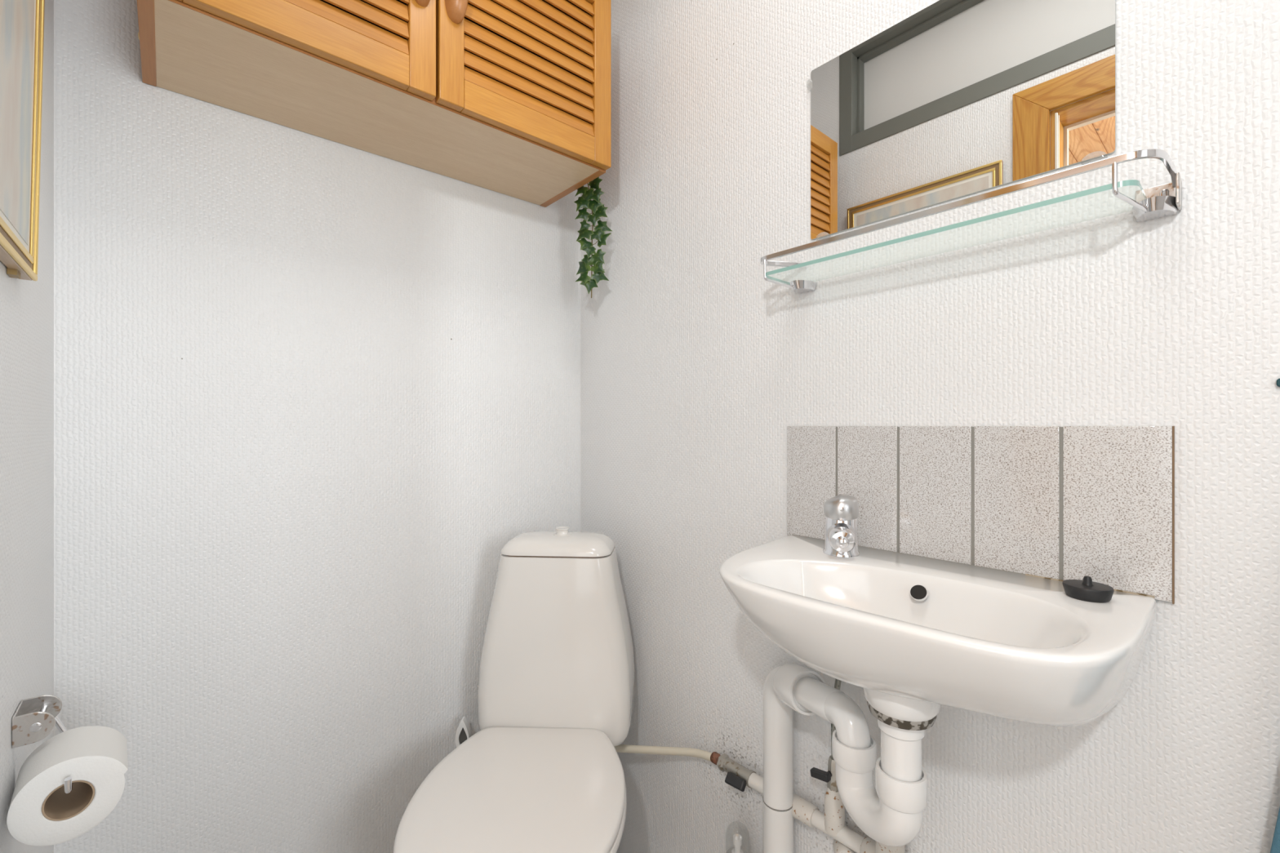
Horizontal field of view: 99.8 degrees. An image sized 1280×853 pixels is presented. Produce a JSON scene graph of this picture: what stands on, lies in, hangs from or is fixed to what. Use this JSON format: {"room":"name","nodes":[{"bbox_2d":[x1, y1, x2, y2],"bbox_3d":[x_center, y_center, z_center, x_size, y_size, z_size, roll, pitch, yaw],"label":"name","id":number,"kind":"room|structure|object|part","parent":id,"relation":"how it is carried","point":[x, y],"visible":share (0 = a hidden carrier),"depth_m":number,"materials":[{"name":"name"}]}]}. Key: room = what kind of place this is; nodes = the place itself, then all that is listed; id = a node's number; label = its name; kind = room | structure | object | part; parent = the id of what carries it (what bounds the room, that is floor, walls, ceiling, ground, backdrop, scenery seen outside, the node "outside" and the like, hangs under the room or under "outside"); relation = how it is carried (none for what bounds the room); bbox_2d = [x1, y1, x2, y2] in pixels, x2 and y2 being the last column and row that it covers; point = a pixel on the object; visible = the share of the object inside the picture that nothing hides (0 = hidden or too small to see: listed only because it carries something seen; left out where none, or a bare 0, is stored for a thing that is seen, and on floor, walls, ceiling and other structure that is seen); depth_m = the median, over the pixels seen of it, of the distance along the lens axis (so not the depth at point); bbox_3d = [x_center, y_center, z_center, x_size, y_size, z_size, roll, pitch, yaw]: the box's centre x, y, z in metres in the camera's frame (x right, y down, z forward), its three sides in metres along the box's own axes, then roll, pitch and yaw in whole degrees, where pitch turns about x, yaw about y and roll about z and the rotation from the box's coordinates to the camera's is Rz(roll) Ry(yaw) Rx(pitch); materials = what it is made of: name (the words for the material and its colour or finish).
{"room":"bathroom","nodes":[
{"label":"bathroom","id":0,"kind":"room"},
{"bbox_2d":[0,0,53,852],"bbox_3d":[-0.308,-0.165,0.075,0.100,2.530,1.960,0,0,-41],"label":"wall","id":1,"kind":"structure","parent":0,"point":[26,306],"depth_m":0.68,"materials":[{"name":"paint"}]},
{"bbox_2d":[0,0,44,280],"bbox_3d":[-0.567,-0.475,0.465,0.027,0.614,0.477,0,0,-41],"label":"framed picture","id":2,"kind":"object","parent":1,"relation":"attached to","point":[21,21],"visible":1,"depth_m":0.58,"materials":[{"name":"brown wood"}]},
{"bbox_2d":[0,0,35,244],"bbox_3d":[-0.564,-0.478,0.468,0.010,0.540,0.409,0,0,-41],"label":"artwork","id":3,"kind":"object","parent":2,"relation":"attached to","point":[17,17],"depth_m":0.57},
{"bbox_2d":[11,694,72,794],"bbox_3d":[-0.689,0.367,0.625,0.054,0.072,0.148,0,0,-41],"label":"holder","id":4,"kind":"object","parent":1,"relation":"attached to","point":[34,718],"visible":0.79,"depth_m":0.63,"materials":[{"name":"silver metal"}]},
{"bbox_3d":[-0.683,0.374,0.629,0.033,0.058,0.150,0,0,-44],"label":"wire arm","id":5,"kind":"part","parent":4,"relation":"part of","materials":[{"name":"silver metal"}]},
{"bbox_2d":[6,726,128,846],"bbox_3d":[-0.665,0.416,0.631,0.093,0.090,0.090,0,0,-44],"label":"toilet roll","id":6,"kind":"object","parent":4,"relation":"hanging from","point":[40,814],"visible":0.99,"depth_m":0.61,"materials":[{"name":"white paper"}]},
{"bbox_2d":[53,0,580,852],"bbox_3d":[-0.575,-0.165,1.212,1.202,2.530,0.100,0,0,-41],"label":"wall","id":7,"kind":"structure","parent":0,"point":[311,393],"depth_m":1.03,"materials":[{"name":"paint"}]},
{"bbox_2d":[137,0,611,207],"bbox_3d":[-0.444,-0.786,1.052,0.789,0.411,0.311,0,0,-41],"label":"upper cabinet","id":8,"kind":"object","parent":7,"relation":"attached to","point":[513,98],"visible":1,"depth_m":1.00,"materials":[{"name":"brown wood"}]},
{"bbox_3d":[-0.747,-0.786,0.818,0.018,0.411,0.261,0,0,-41],"label":"panel","id":9,"kind":"part","parent":8,"relation":"part of","materials":[{"name":"brown wood"}]},
{"bbox_3d":[-0.513,-0.612,0.834,0.297,0.053,0.019,0,0,-41],"label":"rail","id":10,"kind":"part","parent":8,"relation":"part of","materials":[{"name":"brown wood"}]},
{"bbox_3d":[-0.372,-0.775,0.927,0.037,0.085,0.029,0,0,-41],"label":"handle","id":11,"kind":"part","parent":8,"relation":"part of","materials":[{"name":"brown wood"}]},
{"bbox_3d":[-0.544,-0.787,1.168,0.750,0.378,0.004,0,0,-41],"label":"panel","id":12,"kind":"part","parent":8,"relation":"part of","materials":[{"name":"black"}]},
{"bbox_3d":[-0.327,-0.775,0.966,0.037,0.085,0.029,0,0,-41],"label":"handle","id":13,"kind":"part","parent":8,"relation":"part of","materials":[{"name":"brown wood"}]},
{"bbox_3d":[-0.459,-0.984,1.072,0.750,0.016,0.260,0,0,-41],"label":"panel","id":14,"kind":"part","parent":8,"relation":"part of","materials":[{"name":"brown wood"}]},
{"bbox_3d":[-0.217,-0.612,1.095,0.297,0.053,0.019,0,0,-41],"label":"rail","id":15,"kind":"part","parent":8,"relation":"part of","materials":[{"name":"brown wood"}]},
{"bbox_3d":[-0.171,-0.786,1.325,0.018,0.411,0.261,0,0,-41],"label":"panel","id":16,"kind":"part","parent":8,"relation":"part of","materials":[{"name":"brown wood"}]},
{"bbox_3d":[-0.217,-0.964,1.095,0.297,0.053,0.019,0,0,-41],"label":"rail","id":17,"kind":"part","parent":8,"relation":"part of","materials":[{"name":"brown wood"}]},
{"bbox_2d":[573,176,612,297],"bbox_3d":[-0.117,-0.479,1.331,0.098,0.322,0.042,0,0,4],"label":"ivy garland","id":18,"kind":"object","parent":8,"relation":"hanging from","point":[596,260],"visible":0.94,"depth_m":1.33,"materials":[{"name":"green plant"}]},
{"bbox_3d":[-0.120,-0.477,1.334,0.039,0.318,0.019,0,0,7],"label":"stem","id":19,"kind":"part","parent":18,"relation":"part of","materials":[{"name":"brown"}]},
{"bbox_2d":[580,0,1279,852],"bbox_3d":[0.519,-0.165,0.803,0.100,2.530,1.960,0,0,-41],"label":"wall","id":20,"kind":"structure","parent":0,"point":[696,366],"depth_m":0.80,"materials":[{"name":"paint"}]},
{"bbox_2d":[613,678,905,852],"bbox_3d":[0.168,0.526,1.044,0.648,0.424,0.091,0,0,41],"label":"pipe","id":21,"kind":"object","parent":20,"relation":"attached to","point":[832,823],"visible":0.54,"depth_m":0.91,"materials":[{"name":"beige plastic"}]},
{"bbox_3d":[0.184,0.682,1.034,0.020,0.023,0.043,0,0,-41],"label":"handle","id":22,"kind":"part","parent":21,"relation":"part of","materials":[{"name":"grey plastic"}]},
{"bbox_3d":[0.307,0.580,0.903,0.030,0.016,0.033,0,0,-41],"label":"handle","id":23,"kind":"part","parent":21,"relation":"part of","materials":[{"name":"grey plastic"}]},
{"bbox_2d":[719,534,1156,726],"bbox_3d":[0.321,0.281,0.702,0.329,0.168,0.489,0,0,-41],"label":"washbasin","id":24,"kind":"object","parent":20,"relation":"attached to","point":[919,635],"visible":1,"depth_m":0.60,"materials":[{"name":"white ceramic"}]},
{"bbox_2d":[822,493,859,557],"bbox_3d":[0.307,0.152,0.828,0.056,0.092,0.086,0,0,32],"label":"tap","id":25,"kind":"object","parent":24,"relation":"on","point":[841,511],"visible":1,"depth_m":0.82,"materials":[{"name":"silver metal"}]},
{"bbox_3d":[0.305,0.166,0.815,0.042,0.044,0.062,0,0,18],"label":"spout","id":26,"kind":"part","parent":25,"relation":"part of","materials":[{"name":"silver metal"}]},
{"bbox_2d":[762,662,937,852],"bbox_3d":[0.283,0.721,0.807,0.083,0.758,0.375,0,0,-16],"label":"trap","id":27,"kind":"object","parent":24,"relation":"attached to","point":[891,814],"visible":0.96,"depth_m":0.74,"materials":[{"name":"white plastic"}]},
{"bbox_2d":[773,662,826,715],"bbox_3d":[0.264,0.433,0.893,0.069,0.077,0.072,0,0,-14],"label":"socket","id":28,"kind":"object","parent":27,"relation":"attached to","point":[794,684],"depth_m":0.87,"materials":[{"name":"white plastic"}]},
{"bbox_3d":[0.271,0.428,0.868,0.047,0.076,0.168,0,0,-14],"label":"arm","id":29,"kind":"part","parent":27,"relation":"part of","materials":[{"name":"white plastic"}]},
{"bbox_2d":[831,729,876,773],"bbox_3d":[0.299,0.452,0.753,0.058,0.032,0.058,0,0,-41],"label":"socket","id":30,"kind":"object","parent":27,"relation":"attached to","point":[851,754],"depth_m":0.73,"materials":[{"name":"white plastic"}]},
{"bbox_2d":[875,756,927,813],"bbox_3d":[0.322,0.440,0.664,0.058,0.036,0.058,0,0,-41],"label":"socket","id":31,"kind":"object","parent":27,"relation":"attached to","point":[899,791],"depth_m":0.64,"materials":[{"name":"white plastic"}]},
{"bbox_2d":[1062,576,1114,603],"bbox_3d":[0.518,0.185,0.624,0.046,0.025,0.046,0,0,-41],"label":"plug","id":32,"kind":"object","parent":24,"relation":"on","point":[1086,590],"visible":1,"depth_m":0.61,"materials":[{"name":"black rubber"}]},
{"bbox_3d":[0.518,0.178,0.624,0.011,0.010,0.011,0,0,-41],"label":"knob","id":33,"kind":"part","parent":32,"relation":"part of","materials":[{"name":"black rubber"}]},
{"bbox_2d":[810,0,1115,239],"bbox_3d":[0.439,-0.483,0.811,0.008,0.305,0.418,0,0,-41],"label":"wall mirror","id":34,"kind":"object","parent":20,"relation":"attached to","point":[954,99],"visible":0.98,"depth_m":0.78,"materials":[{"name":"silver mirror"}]},
{"bbox_2d":[760,148,1182,293],"bbox_3d":[0.408,-0.269,0.772,0.102,0.051,0.515,0,0,-41],"label":"glass shelf","id":35,"kind":"object","parent":20,"relation":"attached to","point":[1163,200],"visible":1,"depth_m":0.64,"materials":[{"name":"teal"}]},
{"bbox_3d":[0.245,-0.264,0.939,0.078,0.041,0.005,0,0,-31],"label":"rail post","id":36,"kind":"part","parent":35,"relation":"part of","materials":[{"name":"silver metal"}]},
{"bbox_3d":[0.402,-0.260,0.778,0.096,0.006,0.478,0,0,-41],"label":"glass plate","id":37,"kind":"part","parent":35,"relation":"part of","materials":[{"name":"teal"}]},
{"bbox_3d":[0.545,-0.264,0.597,0.079,0.040,0.005,0,0,-26],"label":"rail post","id":38,"kind":"part","parent":35,"relation":"part of","materials":[{"name":"silver metal"}]},
{"bbox_3d":[0.592,-0.263,0.617,0.032,0.034,0.039,0,0,-41],"label":"wall plate","id":39,"kind":"part","parent":35,"relation":"part of","materials":[{"name":"silver metal"}]},
{"bbox_2d":[786,426,1174,604],"bbox_3d":[0.443,0.101,0.808,0.007,0.204,0.510,0,0,-41],"label":"tile backsplash","id":40,"kind":"structure","parent":20,"relation":"attached to","point":[1064,503],"depth_m":0.73,"materials":[{"name":"grey tile"}]},
{"bbox_2d":[1276,378,1279,386],"bbox_3d":[0.703,-0.045,0.485,0.044,0.020,0.167,0,0,-41],"label":"towel hook","id":41,"kind":"object","parent":20,"relation":"attached to","point":[1277,380],"visible":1,"depth_m":0.56,"materials":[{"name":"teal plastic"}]},
{"bbox_2d":[1270,807,1279,852],"bbox_3d":[0.696,0.255,0.472,0.056,0.606,0.215,0,0,-41],"label":"hanging towel","id":42,"kind":"object","parent":41,"relation":"hanging from","point":[1275,848],"visible":1,"depth_m":0.54,"materials":[{"name":"blue fabric"}]},
{"bbox_3d":[-0.271,1.140,-0.345,2.802,0.080,2.840,0,0,-41],"label":"floor","id":43,"kind":"structure","parent":0,"visible":0},
{"bbox_2d":[455,716,471,747],"bbox_3d":[-0.402,0.881,1.225,0.096,0.437,0.096,0,0,-41],"label":"toilet brush","id":44,"kind":"object","parent":43,"relation":"on","point":[463,732],"visible":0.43,"depth_m":1.22,"materials":[{"name":"white plastic"}]},
{"bbox_2d":[392,526,634,852],"bbox_3d":[-0.208,0.666,1.010,0.375,0.868,0.629,0,0,2],"label":"toilet","id":45,"kind":"object","parent":43,"relation":"on","point":[542,772],"visible":1,"depth_m":1.14,"materials":[{"name":"white ceramic"}]},
{"bbox_3d":[-0.211,0.644,0.923,0.369,0.023,0.450,0,0,2],"label":"seat lid","id":46,"kind":"part","parent":45,"relation":"part of","materials":[{"name":"white plastic"}]},
{"bbox_3d":[-0.184,0.263,1.232,0.249,0.034,0.153,0,0,2],"label":"cistern lid","id":47,"kind":"part","parent":45,"relation":"part of","materials":[{"name":"white ceramic"}]},
{"bbox_2d":[726,834,747,852],"bbox_3d":[0.182,0.921,1.004,0.052,0.357,0.052,0,0,-41],"label":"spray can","id":48,"kind":"object","parent":43,"relation":"on","point":[737,838],"visible":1,"depth_m":1.00,"materials":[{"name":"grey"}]}
]}

